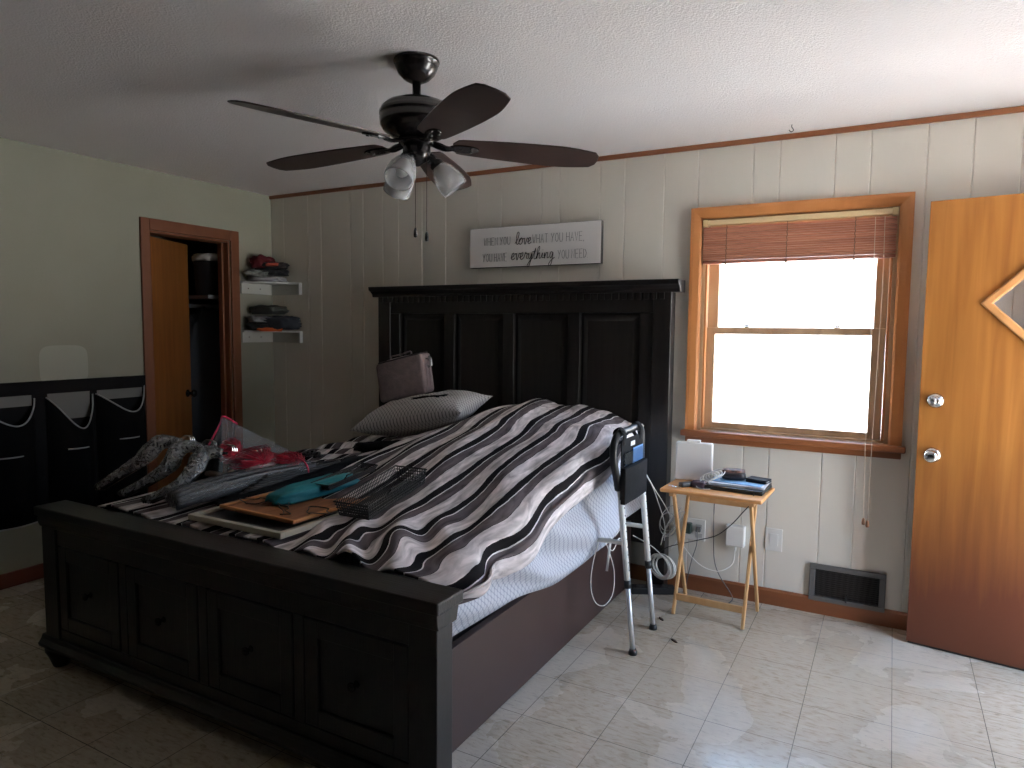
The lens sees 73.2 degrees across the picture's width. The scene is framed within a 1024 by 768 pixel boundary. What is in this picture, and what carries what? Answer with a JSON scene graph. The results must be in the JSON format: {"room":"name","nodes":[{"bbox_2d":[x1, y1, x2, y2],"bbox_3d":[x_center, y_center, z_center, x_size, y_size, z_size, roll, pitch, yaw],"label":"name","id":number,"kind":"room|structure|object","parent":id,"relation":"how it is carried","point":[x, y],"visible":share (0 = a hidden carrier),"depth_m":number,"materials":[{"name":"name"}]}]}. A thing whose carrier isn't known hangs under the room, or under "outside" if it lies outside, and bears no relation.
{"room":"bedroom","nodes":[
{"label":"bedroom","id":0,"kind":"room"},
{"bbox_2d":[0,137,274,573],"bbox_3d":[-3.129,-0.056,3.182,0.115,2.442,5.340,3,5,29],"label":"wall","id":1,"kind":"structure","parent":0,"point":[70,270],"depth_m":4.11,"materials":[{"name":"paint"}]},
{"bbox_2d":[0,563,43,589],"bbox_3d":[-3.116,1.127,3.183,0.016,0.085,5.200,3,5,29],"label":"baseboard","id":2,"kind":"structure","parent":1,"relation":"attached to","point":[35,572],"depth_m":3.85,"materials":[{"name":"brown wood"}]},
{"bbox_2d":[39,345,87,380],"bbox_3d":[-2.605,-0.111,4.010,0.001,0.230,0.270,3,5,29],"label":"trim","id":3,"kind":"structure","parent":1,"relation":"attached to","point":[56,362],"depth_m":4.00,"materials":[{"name":"grey paint"}]},
{"bbox_2d":[0,375,147,531],"bbox_3d":[-2.726,0.399,3.708,0.125,0.800,1.688,3,5,29],"label":"organizer","id":4,"kind":"object","parent":1,"relation":"attached to","point":[59,439],"visible":0.83,"depth_m":3.97,"materials":[{"name":"black fabric"}]},
{"bbox_2d":[150,236,196,489],"bbox_3d":[-2.407,0.011,4.871,0.100,2.035,0.600,1,5,3],"label":"door","id":5,"kind":"structure","parent":1,"relation":"in","point":[169,259],"depth_m":4.89,"materials":[{"name":"brown wood"}]},
{"bbox_2d":[139,217,243,492],"bbox_3d":[-2.234,-0.022,4.795,0.133,2.135,0.752,3,5,29],"label":"trim","id":6,"kind":"structure","parent":1,"relation":"attached to","point":[228,260],"depth_m":4.97,"materials":[{"name":"brown wood"}]},
{"bbox_2d":[150,235,222,481],"bbox_3d":[-2.629,-0.197,5.014,0.785,2.442,1.640,3,5,29],"label":"wall","id":7,"kind":"structure","parent":0,"point":[193,247],"depth_m":5.63,"materials":[{"name":"grey paint"}]},
{"bbox_2d":[189,295,218,308],"bbox_3d":[-2.366,-0.634,5.382,0.630,0.091,0.495,3,5,29],"label":"closet shelf","id":8,"kind":"object","parent":7,"relation":"attached to","point":[203,298],"visible":0.42,"depth_m":5.21,"materials":[{"name":"grey wood"}]},
{"bbox_2d":[189,304,221,449],"bbox_3d":[-2.349,-0.046,5.417,0.206,1.154,0.541,3,5,29],"label":"coat","id":9,"kind":"object","parent":8,"relation":"hanging from","point":[203,322],"visible":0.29,"depth_m":5.26,"materials":[{"name":"grey fabric"}]},
{"bbox_2d":[193,260,217,294],"bbox_3d":[-2.263,-0.786,5.151,0.220,0.250,0.220,3,5,29],"label":"storage bin","id":10,"kind":"object","parent":8,"relation":"on","point":[205,272],"visible":0.67,"depth_m":5.06,"materials":[{"name":"black plastic"}]},
{"bbox_2d":[192,253,217,260],"bbox_3d":[-2.261,-0.942,5.141,0.224,0.064,0.235,3,5,29],"label":"folded cloth","id":11,"kind":"object","parent":10,"relation":"on","point":[198,256],"visible":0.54,"depth_m":5.05,"materials":[{"name":"grey fabric"}]},
{"bbox_2d":[0,0,1023,195],"bbox_3d":[-0.801,-1.265,2.010,6.775,0.200,5.900,3,5,29],"label":"ceiling","id":12,"kind":"structure","parent":0,"point":[146,84],"depth_m":2.65,"materials":[{"name":"white paint"}]},
{"bbox_2d":[227,51,598,240],"bbox_3d":[-0.407,-0.874,2.611,1.288,0.669,1.343,3,5,29],"label":"ceiling fan","id":13,"kind":"object","parent":12,"relation":"hanging from","point":[416,121],"visible":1,"depth_m":2.53,"materials":[{"name":"black wood"}]},
{"bbox_2d":[0,578,1023,767],"bbox_3d":[-1.132,1.333,2.128,6.325,0.120,5.450,3,5,29],"label":"floor","id":14,"kind":"structure","parent":0,"point":[792,688],"depth_m":2.67,"materials":[{"name":"tile"}]},
{"bbox_2d":[34,279,684,767],"bbox_3d":[-0.536,0.317,3.344,2.117,1.722,2.264,3,5,29],"label":"bed","id":15,"kind":"object","parent":14,"relation":"on","point":[329,663],"visible":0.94,"depth_m":2.60,"materials":[{"name":"brown wood"}]},
{"bbox_2d":[108,458,640,636],"bbox_3d":[-0.504,0.489,3.365,1.831,0.606,2.025,3,5,29],"label":"mattress","id":16,"kind":"object","parent":15,"relation":"on","point":[572,540],"visible":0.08,"depth_m":2.87,"materials":[{"name":"white fabric"}]},
{"bbox_2d":[96,398,643,605],"bbox_3d":[-0.492,0.428,3.347,1.916,0.578,2.021,3,5,29],"label":"blanket","id":17,"kind":"object","parent":16,"relation":"on","point":[498,480],"visible":0.71,"depth_m":2.79,"materials":[{"name":"multicoloured fabric"}]},
{"bbox_2d":[92,434,194,490],"bbox_3d":[-1.656,0.349,3.116,0.420,0.232,0.110,-1,5,-19],"label":"bundle","id":18,"kind":"object","parent":17,"relation":"on","point":[147,453],"visible":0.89,"depth_m":3.08,"materials":[{"name":"black fabric"}]},
{"bbox_2d":[117,439,216,496],"bbox_3d":[-1.504,0.362,3.007,0.386,0.226,0.130,-2,5,-31],"label":"bundle","id":19,"kind":"object","parent":17,"relation":"on","point":[174,455],"visible":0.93,"depth_m":2.97,"materials":[{"name":"black fabric"}]},
{"bbox_2d":[141,444,236,503],"bbox_3d":[-1.387,0.378,2.950,0.371,0.217,0.147,-3,6,-41],"label":"bundle","id":20,"kind":"object","parent":17,"relation":"on","point":[197,461],"visible":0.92,"depth_m":2.92,"materials":[{"name":"black fabric"}]},
{"bbox_2d":[164,458,316,510],"bbox_3d":[-1.157,0.421,3.000,0.165,0.131,0.645,4,6,40],"label":"pack","id":21,"kind":"object","parent":17,"relation":"on","point":[212,487],"visible":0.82,"depth_m":2.88,"materials":[{"name":"grey fabric"}]},
{"bbox_2d":[208,415,304,470],"bbox_3d":[-1.157,0.278,3.140,0.424,0.284,0.213,-4,6,-44],"label":"bag","id":22,"kind":"object","parent":17,"relation":"on","point":[259,459],"visible":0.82,"depth_m":3.07,"materials":[{"name":"red plastic"}]},
{"bbox_2d":[205,469,234,476],"bbox_3d":[-1.294,0.394,3.036,0.181,0.050,0.045,3,5,29],"label":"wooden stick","id":23,"kind":"object","parent":22,"relation":"in","point":[207,473],"visible":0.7,"depth_m":3.02,"materials":[{"name":"brown wood"}]},
{"bbox_2d":[188,506,342,538],"bbox_3d":[-0.950,0.512,2.677,0.500,0.022,0.330,3,5,29],"label":"picture frame","id":24,"kind":"object","parent":17,"relation":"on","point":[217,516],"visible":0.56,"depth_m":2.57,"materials":[{"name":"beige wood"}]},
{"bbox_2d":[219,491,366,523],"bbox_3d":[-0.842,0.473,2.816,0.420,0.015,0.500,3,6,31],"label":"wooden board","id":25,"kind":"object","parent":24,"relation":"on","point":[267,510],"visible":0.5,"depth_m":2.69,"materials":[{"name":"brown wood"}]},
{"bbox_2d":[239,497,268,503],"bbox_3d":[-1.030,0.464,2.749,0.089,0.010,0.116,-4,6,-42],"label":"loop","id":26,"kind":"object","parent":25,"relation":"on","point":[259,497],"visible":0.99,"depth_m":2.73,"materials":[{"name":"black plastic"}]},
{"bbox_2d":[278,505,290,514],"bbox_3d":[-0.860,0.478,2.602,0.041,0.010,0.144,-1,5,-22],"label":"loop","id":27,"kind":"object","parent":25,"relation":"on","point":[279,505],"visible":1,"depth_m":2.61,"materials":[{"name":"black plastic"}]},
{"bbox_2d":[265,473,359,504],"bbox_3d":[-0.823,0.432,2.882,0.144,0.073,0.430,4,6,39],"label":"cloth","id":28,"kind":"object","parent":25,"relation":"on","point":[294,493],"visible":0.84,"depth_m":2.79,"materials":[{"name":"fabric"}]},
{"bbox_2d":[311,462,377,489],"bbox_3d":[-0.706,0.390,2.947,0.125,0.072,0.301,3,5,30],"label":"wire basket","id":29,"kind":"object","parent":28,"relation":"on","point":[357,473],"visible":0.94,"depth_m":2.96,"materials":[{"name":"black metal"}]},
{"bbox_2d":[306,506,329,513],"bbox_3d":[-0.732,0.479,2.602,0.085,0.010,0.125,-1,5,-18],"label":"loop","id":30,"kind":"object","parent":25,"relation":"on","point":[309,506],"visible":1,"depth_m":2.61,"materials":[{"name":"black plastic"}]},
{"bbox_2d":[214,455,368,505],"bbox_3d":[-0.951,0.431,3.163,0.186,0.099,0.930,4,5,34],"label":"trousers","id":31,"kind":"object","parent":17,"relation":"on","point":[344,462],"visible":0.45,"depth_m":3.04,"materials":[{"name":"black fabric"}]},
{"bbox_2d":[296,449,323,457],"bbox_3d":[-1.096,0.375,3.703,0.224,0.035,0.086,3,5,29],"label":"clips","id":32,"kind":"object","parent":17,"relation":"on","point":[304,452],"visible":0.93,"depth_m":3.68,"materials":[{"name":"black plastic"}]},
{"bbox_2d":[353,440,400,451],"bbox_3d":[-0.696,0.347,3.851,0.449,0.091,0.159,3,5,29],"label":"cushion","id":33,"kind":"object","parent":17,"relation":"on","point":[373,445],"visible":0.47,"depth_m":3.83,"materials":[{"name":"black fabric"}]},
{"bbox_2d":[333,465,426,519],"bbox_3d":[-0.507,0.429,2.744,0.185,0.130,0.398,3,5,26],"label":"wire basket","id":34,"kind":"object","parent":17,"relation":"on","point":[394,492],"visible":1,"depth_m":2.74,"materials":[{"name":"black metal"}]},
{"bbox_2d":[350,390,492,435],"bbox_3d":[-0.535,0.172,4.054,0.797,0.284,0.399,3,5,29],"label":"pillow","id":35,"kind":"object","parent":17,"relation":"on","point":[404,416],"visible":0.93,"depth_m":3.91,"materials":[{"name":"grey fabric"}]},
{"bbox_2d":[376,351,433,401],"bbox_3d":[-0.663,-0.044,4.317,0.389,0.332,0.136,3,5,25],"label":"lunch bag","id":36,"kind":"object","parent":35,"relation":"on","point":[401,377],"visible":0.99,"depth_m":4.26,"materials":[{"name":"fabric"}]},
{"bbox_2d":[410,394,447,399],"bbox_3d":[-0.458,0.077,3.972,0.283,0.052,0.133,3,5,29],"label":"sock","id":37,"kind":"object","parent":35,"relation":"on","point":[443,395],"visible":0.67,"depth_m":3.93,"materials":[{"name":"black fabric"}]},
{"bbox_2d":[597,423,656,655],"bbox_3d":[0.488,0.694,3.219,0.304,1.011,0.398,3,5,29],"label":"rail","id":38,"kind":"object","parent":14,"relation":"on","point":[617,435],"visible":0.84,"depth_m":3.08,"materials":[{"name":"silver metal"}]},
{"bbox_2d":[590,537,614,605],"bbox_3d":[0.409,0.860,3.151,0.033,0.313,0.174,5,6,44],"label":"charging cable","id":39,"kind":"object","parent":38,"relation":"hanging from","point":[603,537],"visible":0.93,"depth_m":3.14,"materials":[{"name":"white plastic"}]},
{"bbox_2d":[606,537,611,570],"bbox_3d":[0.441,0.775,3.138,0.012,0.144,0.066,3,5,24],"label":"clip","id":40,"kind":"object","parent":38,"relation":"hanging from","point":[609,546],"visible":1,"depth_m":3.13,"materials":[{"name":"white plastic"}]},
{"bbox_2d":[613,421,646,504],"bbox_3d":[0.546,0.353,3.163,0.086,0.339,0.305,3,5,29],"label":"pouch","id":41,"kind":"object","parent":38,"relation":"hanging from","point":[633,467],"visible":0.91,"depth_m":3.11,"materials":[{"name":"black fabric"}]},
{"bbox_2d":[647,477,664,540],"bbox_3d":[0.722,0.614,3.492,0.037,0.452,0.328,4,6,38],"label":"charging cable","id":42,"kind":"object","parent":38,"relation":"hanging from","point":[647,477],"visible":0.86,"depth_m":3.52,"materials":[{"name":"grey plastic"}]},
{"bbox_2d":[631,584,674,594],"bbox_3d":[0.777,1.134,3.812,0.240,0.044,0.060,1,5,0],"label":"power strip","id":43,"kind":"object","parent":14,"relation":"on","point":[658,589],"visible":0.78,"depth_m":3.78,"materials":[{"name":"black plastic"}]},
{"bbox_2d":[660,479,774,629],"bbox_3d":[1.040,0.855,3.525,0.496,0.659,0.336,3,5,30],"label":"tray table","id":44,"kind":"object","parent":14,"relation":"on","point":[692,493],"visible":0.78,"depth_m":3.46,"materials":[{"name":"brown wood"}]},
{"bbox_2d":[647,475,676,550],"bbox_3d":[0.754,0.650,3.552,0.039,0.513,0.375,5,6,42],"label":"charging cable","id":45,"kind":"object","parent":44,"relation":"hanging from","point":[647,475],"visible":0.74,"depth_m":3.64,"materials":[{"name":"white plastic"}]},
{"bbox_2d":[651,553,675,579],"bbox_3d":[0.788,0.957,3.610,0.025,0.138,0.175,-2,5,-33],"label":"cable","id":46,"kind":"object","parent":44,"relation":"hanging from","point":[671,572],"visible":0.95,"depth_m":3.59,"materials":[{"name":"white plastic"}]},
{"bbox_2d":[659,505,684,536],"bbox_3d":[0.845,0.725,3.635,0.143,0.184,0.053,5,6,42],"label":"charging cable","id":47,"kind":"object","parent":44,"relation":"hanging from","point":[673,517],"visible":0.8,"depth_m":3.64,"materials":[{"name":"grey plastic"}]},
{"bbox_2d":[668,481,691,487],"bbox_3d":[0.864,0.512,3.505,0.144,0.024,0.045,-1,5,-15],"label":"key fob","id":48,"kind":"object","parent":44,"relation":"on","point":[687,483],"visible":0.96,"depth_m":3.49,"materials":[{"name":"black plastic"}]},
{"bbox_2d":[675,439,713,479],"bbox_3d":[0.969,0.404,3.663,0.190,0.216,0.044,2,5,23],"label":"router","id":49,"kind":"object","parent":44,"relation":"on","point":[694,458],"visible":0.83,"depth_m":3.64,"materials":[{"name":"white plastic"}]},
{"bbox_2d":[660,475,674,544],"bbox_3d":[0.851,0.662,3.719,0.127,0.402,0.027,-3,6,-41],"label":"cable","id":50,"kind":"object","parent":49,"relation":"attached to","point":[674,475],"visible":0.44,"depth_m":3.72,"materials":[{"name":"white plastic"}]},
{"bbox_2d":[691,480,706,488],"bbox_3d":[0.951,0.507,3.501,0.084,0.033,0.066,3,5,29],"label":"block","id":51,"kind":"object","parent":44,"relation":"on","point":[694,483],"visible":0.98,"depth_m":3.48,"materials":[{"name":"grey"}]},
{"bbox_2d":[652,494,753,558],"bbox_3d":[0.980,0.746,3.551,0.102,0.467,0.569,-4,6,-44],"label":"cable","id":52,"kind":"object","parent":44,"relation":"hanging from","point":[753,494],"visible":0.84,"depth_m":3.54,"materials":[{"name":"black plastic"}]},
{"bbox_2d":[696,469,724,489],"bbox_3d":[1.001,0.478,3.493,0.157,0.088,0.101,-3,6,-37],"label":"charging cable","id":53,"kind":"object","parent":44,"relation":"on","point":[716,470],"visible":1,"depth_m":3.50,"materials":[{"name":"white plastic"}]},
{"bbox_2d":[703,476,771,495],"bbox_3d":[1.138,0.516,3.494,0.300,0.022,0.225,3,5,32],"label":"laptop","id":54,"kind":"object","parent":44,"relation":"on","point":[707,486],"visible":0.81,"depth_m":3.40,"materials":[{"name":"black plastic"}]},
{"bbox_2d":[709,475,769,490],"bbox_3d":[1.152,0.499,3.491,0.272,0.012,0.206,3,5,29],"label":"paper stack","id":55,"kind":"object","parent":54,"relation":"on","point":[763,487],"visible":0.5,"depth_m":3.41,"materials":[{"name":"grey paper"}]},
{"bbox_2d":[712,474,764,486],"bbox_3d":[1.158,0.490,3.501,0.255,0.002,0.180,4,6,36],"label":"envelope","id":56,"kind":"object","parent":55,"relation":"on","point":[741,482],"visible":0.57,"depth_m":3.45,"materials":[{"name":"blue paper"}]},
{"bbox_2d":[721,467,745,479],"bbox_3d":[1.129,0.457,3.515,0.126,0.056,0.084,2,5,14],"label":"glasses case","id":57,"kind":"object","parent":56,"relation":"on","point":[730,473],"visible":0.98,"depth_m":3.48,"materials":[{"name":"black plastic"}]},
{"bbox_2d":[746,476,770,483],"bbox_3d":[1.238,0.482,3.456,0.107,0.019,0.072,5,6,43],"label":"wallet","id":58,"kind":"object","parent":56,"relation":"on","point":[754,479],"visible":1,"depth_m":3.44,"materials":[{"name":"black leather"}]},
{"bbox_2d":[271,112,1023,612],"bbox_3d":[0.509,-0.098,4.143,5.525,2.442,0.140,3,5,29],"label":"wall","id":59,"kind":"structure","parent":0,"point":[338,245],"depth_m":3.81,"materials":[{"name":"paint"}]},
{"bbox_2d":[240,281,301,294],"bbox_3d":[-1.786,-0.712,5.116,0.315,0.089,0.300,3,5,29],"label":"corner shelf","id":60,"kind":"object","parent":59,"relation":"attached to","point":[246,287],"visible":1,"depth_m":5.19,"materials":[{"name":"grey paint"}]},
{"bbox_2d":[248,276,287,281],"bbox_3d":[-1.818,-0.782,5.129,0.282,0.046,0.252,0,5,-8],"label":"shirt","id":61,"kind":"object","parent":60,"relation":"on","point":[267,278],"visible":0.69,"depth_m":5.04,"materials":[{"name":"grey fabric"}]},
{"bbox_2d":[243,269,271,277],"bbox_3d":[-1.874,-0.816,5.092,0.168,0.062,0.320,0,5,-5],"label":"shirt","id":62,"kind":"object","parent":61,"relation":"on","point":[251,272],"visible":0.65,"depth_m":4.99,"materials":[{"name":"fabric"}]},
{"bbox_2d":[256,268,288,275],"bbox_3d":[-1.793,-0.837,5.140,0.234,0.049,0.209,0,5,-3],"label":"shirt","id":63,"kind":"object","parent":62,"relation":"on","point":[271,271],"visible":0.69,"depth_m":5.08,"materials":[{"name":"black fabric"}]},
{"bbox_2d":[262,261,289,268],"bbox_3d":[-1.764,-0.881,5.129,0.203,0.050,0.184,0,5,-9],"label":"shirt","id":64,"kind":"object","parent":63,"relation":"on","point":[282,265],"visible":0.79,"depth_m":5.06,"materials":[{"name":"fabric"}]},
{"bbox_2d":[249,254,275,268],"bbox_3d":[-1.857,-0.910,5.129,0.169,0.100,0.194,0,5,-5],"label":"shirt","id":65,"kind":"object","parent":64,"relation":"on","point":[256,262],"visible":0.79,"depth_m":5.05,"materials":[{"name":"red fabric"}]},
{"bbox_2d":[265,263,278,265],"bbox_3d":[-1.758,-0.879,5.066,0.102,0.028,0.078,0,5,-5],"label":"cloth","id":66,"kind":"object","parent":64,"relation":"on","point":[267,264],"visible":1,"depth_m":5.03,"materials":[{"name":"red"}]},
{"bbox_2d":[241,330,302,342],"bbox_3d":[-1.789,-0.353,5.144,0.315,0.089,0.300,3,5,29],"label":"corner shelf","id":67,"kind":"object","parent":59,"relation":"attached to","point":[246,335],"visible":0.98,"depth_m":5.22,"materials":[{"name":"grey paint"}]},
{"bbox_2d":[247,322,268,329],"bbox_3d":[-1.856,-0.432,5.141,0.199,0.062,0.253,0,5,-5],"label":"shirt","id":68,"kind":"object","parent":67,"relation":"on","point":[252,325],"visible":0.53,"depth_m":5.03,"materials":[{"name":"black fabric"}]},
{"bbox_2d":[246,315,269,321],"bbox_3d":[-1.849,-0.485,5.126,0.240,0.051,0.228,0,5,-10],"label":"shirt","id":69,"kind":"object","parent":68,"relation":"on","point":[251,318],"visible":0.67,"depth_m":5.04,"materials":[{"name":"fabric"}]},
{"bbox_2d":[249,305,288,313],"bbox_3d":[-1.813,-0.556,5.140,0.275,0.070,0.216,2,5,16],"label":"shirt","id":70,"kind":"object","parent":69,"relation":"on","point":[259,309],"visible":1,"depth_m":5.07,"materials":[{"name":"grey fabric"}]},
{"bbox_2d":[256,327,282,331],"bbox_3d":[-1.772,-0.402,5.055,0.194,0.031,0.075,0,5,-1],"label":"cloth","id":71,"kind":"object","parent":67,"relation":"on","point":[266,328],"visible":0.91,"depth_m":5.03,"materials":[{"name":"orange fabric"}]},
{"bbox_2d":[259,315,301,329],"bbox_3d":[-1.723,-0.457,5.125,0.337,0.104,0.216,2,5,21],"label":"jeans","id":72,"kind":"object","parent":67,"relation":"on","point":[276,322],"visible":0.77,"depth_m":5.03,"materials":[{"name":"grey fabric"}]},
{"bbox_2d":[470,220,603,268],"bbox_3d":[0.131,-0.840,4.194,0.891,0.253,0.038,3,5,29],"label":"wall sign","id":73,"kind":"object","parent":59,"relation":"attached to","point":[579,242],"visible":1,"depth_m":4.16,"materials":[{"name":"grey wood"}]},
{"bbox_2d":[269,106,1023,199],"bbox_3d":[0.460,-1.298,3.990,5.275,0.026,0.018,3,5,29],"label":"trim","id":74,"kind":"structure","parent":59,"relation":"attached to","point":[1018,109],"depth_m":3.58,"materials":[{"name":"brown wood"}]},
{"bbox_2d":[683,517,705,540],"bbox_3d":[1.015,0.810,3.843,0.125,0.120,0.014,3,5,29],"label":"wall outlet","id":75,"kind":"object","parent":59,"relation":"attached to","point":[701,523],"visible":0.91,"depth_m":3.83,"materials":[{"name":"white plastic"}]},
{"bbox_2d":[686,522,691,533],"bbox_3d":[0.980,0.800,3.834,0.038,0.060,0.036,3,5,29],"label":"plug","id":76,"kind":"object","parent":75,"relation":"attached to","point":[689,524],"visible":0.61,"depth_m":3.82,"materials":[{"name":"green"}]},
{"bbox_2d":[686,531,697,585],"bbox_3d":[0.993,0.969,3.792,0.063,0.321,0.028,0,5,-8],"label":"cable","id":77,"kind":"object","parent":75,"relation":"attached to","point":[697,531],"visible":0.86,"depth_m":3.79,"materials":[{"name":"grey plastic"}]},
{"bbox_2d":[695,526,700,532],"bbox_3d":[1.030,0.804,3.812,0.028,0.030,0.023,3,5,29],"label":"plug","id":78,"kind":"object","parent":75,"relation":"attached to","point":[697,528],"visible":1,"depth_m":3.80,"materials":[{"name":"grey plastic"}]},
{"bbox_2d":[713,504,732,602],"bbox_3d":[1.140,0.846,3.705,0.044,0.638,0.134,-2,5,-31],"label":"cable","id":79,"kind":"object","parent":59,"relation":"attached to","point":[714,504],"visible":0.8,"depth_m":3.75,"materials":[{"name":"grey plastic"}]},
{"bbox_2d":[725,524,745,550],"bbox_3d":[1.206,0.830,3.720,0.100,0.137,0.044,3,5,29],"label":"power adapter","id":80,"kind":"object","parent":59,"relation":"attached to","point":[735,535],"visible":1,"depth_m":3.70,"materials":[{"name":"white plastic"}]},
{"bbox_2d":[630,563,906,630],"bbox_3d":[0.438,1.081,4.181,5.275,0.085,0.016,3,5,29],"label":"baseboard","id":81,"kind":"structure","parent":59,"relation":"attached to","point":[889,618],"depth_m":3.62,"materials":[{"name":"brown wood"}]},
{"bbox_2d":[765,527,782,551],"bbox_3d":[1.384,0.823,3.643,0.085,0.122,0.008,3,5,29],"label":"switch plate","id":82,"kind":"object","parent":59,"relation":"attached to","point":[773,537],"visible":1,"depth_m":3.64,"materials":[{"name":"white plastic"}]},
{"bbox_2d":[680,191,915,459],"bbox_3d":[1.450,-0.295,3.574,1.083,1.267,0.190,3,5,29],"label":"window","id":83,"kind":"structure","parent":59,"relation":"in","point":[704,298],"depth_m":3.47,"materials":[{"name":"brown wood"}]},
{"bbox_2d":[702,207,898,527],"bbox_3d":[1.423,-0.088,3.540,0.917,1.546,0.096,3,5,29],"label":"window blind","id":84,"kind":"object","parent":83,"relation":"attached to","point":[860,238],"visible":1,"depth_m":3.45,"materials":[{"name":"brown wood"}]},
{"bbox_2d":[808,562,885,612],"bbox_3d":[1.688,1.027,3.480,0.348,0.192,0.023,3,5,29],"label":"air vent","id":85,"kind":"object","parent":59,"relation":"in","point":[866,590],"visible":1,"depth_m":3.48,"materials":[{"name":"grey metal"}]},
{"bbox_2d":[684,547,734,571],"bbox_3d":[1.060,0.937,3.720,0.293,0.146,0.037,1,5,4],"label":"charging cable","id":86,"kind":"object","parent":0,"point":[684,547],"visible":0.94,"depth_m":3.72,"materials":[{"name":"white plastic"}]},
{"bbox_3d":[1.601,0.197,0.583,0.140,2.442,5.340,3,5,29],"label":"wall","id":87,"kind":"structure","parent":0,"visible":0},
{"bbox_2d":[906,193,1023,670],"bbox_3d":[2.218,0.226,2.855,0.936,2.030,0.113,4,6,37],"label":"door","id":88,"kind":"structure","parent":87,"relation":"in","point":[966,596],"depth_m":3.02,"materials":[{"name":"brown wood"}]},
{"bbox_3d":[-1.048,0.453,3.067,0.438,0.013,0.190,-4,6,-44],"label":"clothes hanger","id":89,"kind":"object","parent":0,"visible":0},
{"bbox_3d":[-1.045,0.443,3.086,0.190,0.013,0.438,5,6,43],"label":"clothes hanger","id":90,"kind":"object","parent":89,"relation":"on","visible":0},
{"bbox_2d":[244,487,262,492],"bbox_3d":[-1.041,0.433,3.106,0.190,0.013,0.438,5,6,41],"label":"clothes hanger","id":91,"kind":"object","parent":90,"relation":"on","point":[247,489],"visible":0.21,"depth_m":2.90,"materials":[{"name":"black plastic"}]},
{"bbox_2d":[248,481,282,489],"bbox_3d":[-1.037,0.423,3.125,0.190,0.013,0.438,4,6,39],"label":"clothes hanger","id":92,"kind":"object","parent":91,"relation":"on","point":[261,486],"visible":0.23,"depth_m":2.94,"materials":[{"name":"black plastic"}]},
{"bbox_2d":[252,476,295,486],"bbox_3d":[-1.034,0.413,3.144,0.190,0.013,0.438,4,6,37],"label":"clothes hanger","id":93,"kind":"object","parent":92,"relation":"on","point":[280,480],"visible":0.3,"depth_m":2.98,"materials":[{"name":"black plastic"}]},
{"bbox_2d":[257,469,319,483],"bbox_3d":[-1.030,0.403,3.164,0.190,0.013,0.438,4,6,35],"label":"clothes hanger","id":94,"kind":"object","parent":93,"relation":"on","point":[293,475],"visible":0.3,"depth_m":3.04,"materials":[{"name":"black plastic"}]},
{"bbox_2d":[261,464,332,480],"bbox_3d":[-1.026,0.393,3.183,0.190,0.013,0.438,4,5,33],"label":"clothes hanger","id":95,"kind":"object","parent":94,"relation":"on","point":[312,469],"visible":0.42,"depth_m":3.09,"materials":[{"name":"black plastic"}]},
{"bbox_2d":[265,460,339,477],"bbox_3d":[-1.022,0.383,3.202,0.190,0.013,0.438,3,5,31],"label":"clothes hanger","id":96,"kind":"object","parent":95,"relation":"on","point":[331,461],"visible":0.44,"depth_m":3.19,"materials":[{"name":"black plastic"}]},
{"label":"outside","id":97,"kind":"structure","parent":0,"visible":0},
{"bbox_3d":[8.637,0.866,13.724,30.000,0.050,23.400,3,5,29],"label":"ground","id":98,"kind":"structure","parent":97,"visible":0},
{"bbox_2d":[713,259,885,431],"bbox_3d":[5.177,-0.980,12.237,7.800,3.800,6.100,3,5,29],"label":"window glass","id":99,"kind":"object","parent":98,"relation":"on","point":[801,381],"visible":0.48,"depth_m":9.93,"materials":[{"name":"white"}]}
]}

